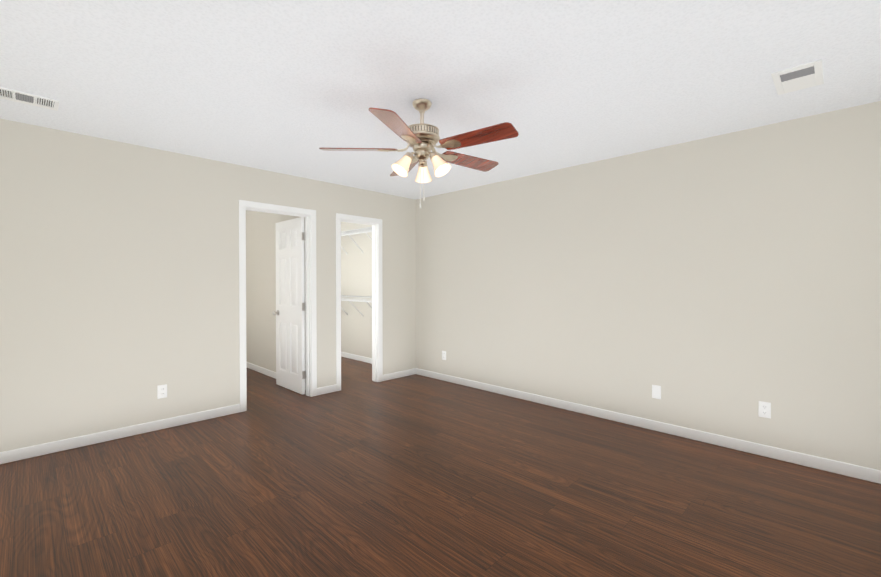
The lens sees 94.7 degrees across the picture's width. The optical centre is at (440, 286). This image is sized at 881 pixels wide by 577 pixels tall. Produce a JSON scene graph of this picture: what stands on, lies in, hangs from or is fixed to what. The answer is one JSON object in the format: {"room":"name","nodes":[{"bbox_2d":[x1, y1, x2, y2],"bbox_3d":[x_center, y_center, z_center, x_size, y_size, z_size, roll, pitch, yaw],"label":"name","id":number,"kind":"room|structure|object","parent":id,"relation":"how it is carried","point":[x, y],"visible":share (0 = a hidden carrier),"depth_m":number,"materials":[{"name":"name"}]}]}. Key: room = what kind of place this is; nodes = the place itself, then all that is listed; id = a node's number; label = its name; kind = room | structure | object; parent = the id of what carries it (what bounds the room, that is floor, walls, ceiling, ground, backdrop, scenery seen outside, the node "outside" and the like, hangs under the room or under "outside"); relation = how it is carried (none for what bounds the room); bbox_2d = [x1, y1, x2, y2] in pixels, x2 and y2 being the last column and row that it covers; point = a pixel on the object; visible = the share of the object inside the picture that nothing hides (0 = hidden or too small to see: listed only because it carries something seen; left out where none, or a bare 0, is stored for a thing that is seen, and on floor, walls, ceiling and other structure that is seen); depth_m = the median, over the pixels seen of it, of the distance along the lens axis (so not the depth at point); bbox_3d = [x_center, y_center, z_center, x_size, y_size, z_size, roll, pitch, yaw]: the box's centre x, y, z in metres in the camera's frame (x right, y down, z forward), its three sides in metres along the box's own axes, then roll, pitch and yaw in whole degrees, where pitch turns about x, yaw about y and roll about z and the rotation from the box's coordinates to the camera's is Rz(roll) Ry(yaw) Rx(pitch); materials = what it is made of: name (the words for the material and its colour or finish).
{"room":"empty bedroom","nodes":[
{"label":"empty bedroom","id":0,"kind":"room"},
{"bbox_2d":[0,119,415,451],"bbox_3d":[-1.998,0.024,4.083,0.120,2.440,4.600,1,1,44],"label":"wall","id":1,"kind":"structure","parent":0,"point":[119,282],"depth_m":3.41,"materials":[{"name":"paint"}]},
{"bbox_2d":[0,404,239,463],"bbox_3d":[-2.759,1.210,3.223,0.017,0.085,2.228,1,1,44],"label":"baseboard","id":2,"kind":"structure","parent":1,"relation":"attached to","point":[85,440],"depth_m":3.30,"materials":[{"name":"white wood"}]},
{"bbox_2d":[157,384,166,398],"bbox_3d":[-2.435,0.919,3.555,0.008,0.116,0.072,1,1,44],"label":"electrical outlet","id":3,"kind":"object","parent":1,"relation":"attached to","point":[161,391],"visible":1,"depth_m":3.55,"materials":[{"name":"white plastic"}]},
{"bbox_2d":[239,200,316,411],"bbox_3d":[-1.742,0.192,4.346,0.152,2.098,0.826,1,1,44],"label":"door frame","id":4,"kind":"structure","parent":1,"relation":"attached to","point":[309,215],"depth_m":4.54,"materials":[{"name":"white wood"}]},
{"bbox_2d":[272,217,305,394],"bbox_3d":[-1.795,0.219,4.850,0.720,2.018,0.166,1,1,44],"label":"door","id":5,"kind":"structure","parent":1,"relation":"in","point":[289,312],"depth_m":4.81,"materials":[{"name":"white wood"}]},
{"bbox_2d":[317,384,336,395],"bbox_3d":[-1.316,1.195,4.695,0.013,0.085,0.266,1,1,44],"label":"baseboard","id":6,"kind":"structure","parent":1,"relation":"attached to","point":[332,388],"depth_m":4.69,"materials":[{"name":"white wood"}]},
{"bbox_2d":[336,213,382,390],"bbox_3d":[-1.038,0.184,5.063,0.152,2.098,0.676,1,1,44],"label":"trim","id":7,"kind":"structure","parent":1,"relation":"attached to","point":[377,328],"depth_m":5.21,"materials":[{"name":"white wood"}]},
{"bbox_2d":[383,368,415,380],"bbox_3d":[-0.562,1.187,5.463,0.013,0.085,0.558,1,1,44],"label":"baseboard","id":8,"kind":"structure","parent":1,"relation":"attached to","point":[408,372],"depth_m":5.46,"materials":[{"name":"white wood"}]},
{"bbox_2d":[246,210,305,382],"bbox_3d":[-2.316,0.008,5.615,2.480,2.440,0.120,1,1,44],"label":"wall","id":9,"kind":"structure","parent":0,"point":[260,288],"depth_m":5.74,"materials":[{"name":"paint"}]},
{"bbox_2d":[247,362,305,389],"bbox_3d":[-2.363,1.186,5.579,2.480,0.085,0.013,1,1,44],"label":"baseboard","id":10,"kind":"structure","parent":9,"relation":"attached to","point":[262,370],"depth_m":5.71,"materials":[{"name":"white wood"}]},
{"bbox_2d":[0,357,880,576],"bbox_3d":[-1.099,1.303,3.214,7.840,0.100,4.840,1,1,44],"label":"floor","id":11,"kind":"structure","parent":0,"point":[361,473],"depth_m":2.40,"materials":[{"name":"brown wood"}]},
{"bbox_2d":[0,0,880,199],"bbox_3d":[-1.099,-1.237,3.187,7.840,0.100,4.840,1,1,44],"label":"ceiling","id":12,"kind":"structure","parent":0,"point":[289,87],"depth_m":2.24,"materials":[{"name":"paint"}]},
{"bbox_2d":[0,87,58,110],"bbox_3d":[-2.599,-1.175,2.538,0.200,0.009,0.310,1,1,44],"label":"ceiling vent","id":13,"kind":"object","parent":12,"relation":"in","point":[26,98],"visible":1,"depth_m":2.54,"materials":[{"name":"white metal"}]},
{"bbox_2d":[319,98,518,207],"bbox_3d":[-0.085,-0.841,2.617,1.244,0.679,1.235,1,1,44],"label":"fan","id":14,"kind":"object","parent":12,"relation":"hanging from","point":[421,139],"visible":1,"depth_m":2.53,"materials":[{"name":"brown wood"}]},
{"bbox_2d":[771,59,823,94],"bbox_3d":[2.019,-1.173,2.293,0.205,0.009,0.350,1,1,44],"label":"ceiling vent","id":15,"kind":"object","parent":12,"relation":"in","point":[800,77],"visible":0.98,"depth_m":2.27,"materials":[{"name":"white metal"}]},
{"bbox_2d":[341,101,880,469],"bbox_3d":[0.554,0.015,4.885,7.840,2.440,0.120,1,1,44],"label":"wall","id":16,"kind":"structure","parent":0,"point":[723,284],"depth_m":3.36,"materials":[{"name":"paint"}]},
{"bbox_2d":[341,295,371,316],"bbox_3d":[-1.420,0.321,6.531,2.444,0.343,0.303,1,1,44],"label":"closet shelf","id":17,"kind":"object","parent":16,"relation":"attached to","point":[345,298],"visible":0.29,"depth_m":6.38,"materials":[{"name":"white metal"}]},
{"bbox_2d":[341,227,371,254],"bbox_3d":[-1.420,-0.709,6.520,2.444,0.343,0.303,1,1,44],"label":"closet shelf","id":18,"kind":"object","parent":16,"relation":"attached to","point":[366,230],"visible":0.44,"depth_m":6.30,"materials":[{"name":"white metal"}]},
{"bbox_2d":[341,352,371,363],"bbox_3d":[-1.319,1.174,6.643,2.480,0.085,0.013,1,1,44],"label":"baseboard","id":19,"kind":"structure","parent":16,"relation":"attached to","point":[343,354],"depth_m":6.70,"materials":[{"name":"white wood"}]},
{"bbox_2d":[442,351,445,359],"bbox_3d":[0.045,0.901,5.304,0.072,0.116,0.008,1,1,44],"label":"electrical outlet","id":20,"kind":"object","parent":16,"relation":"attached to","point":[443,355],"visible":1,"depth_m":5.30,"materials":[{"name":"white plastic"}]},
{"bbox_2d":[416,368,880,483],"bbox_3d":[1.436,1.203,3.940,5.000,0.085,0.013,1,1,44],"label":"baseboard","id":21,"kind":"structure","parent":16,"relation":"attached to","point":[844,468],"depth_m":3.33,"materials":[{"name":"white wood"}]},
{"bbox_2d":[652,385,660,398],"bbox_3d":[1.869,0.913,3.514,0.072,0.116,0.008,1,1,44],"label":"electrical outlet","id":22,"kind":"object","parent":16,"relation":"attached to","point":[656,391],"visible":1,"depth_m":3.51,"materials":[{"name":"white plastic"}]},
{"bbox_2d":[758,401,770,418],"bbox_3d":[2.393,0.910,2.999,0.072,0.116,0.008,1,1,44],"label":"electrical outlet","id":23,"kind":"object","parent":16,"relation":"attached to","point":[764,409],"visible":1,"depth_m":3.00,"materials":[{"name":"white plastic"}]}
]}

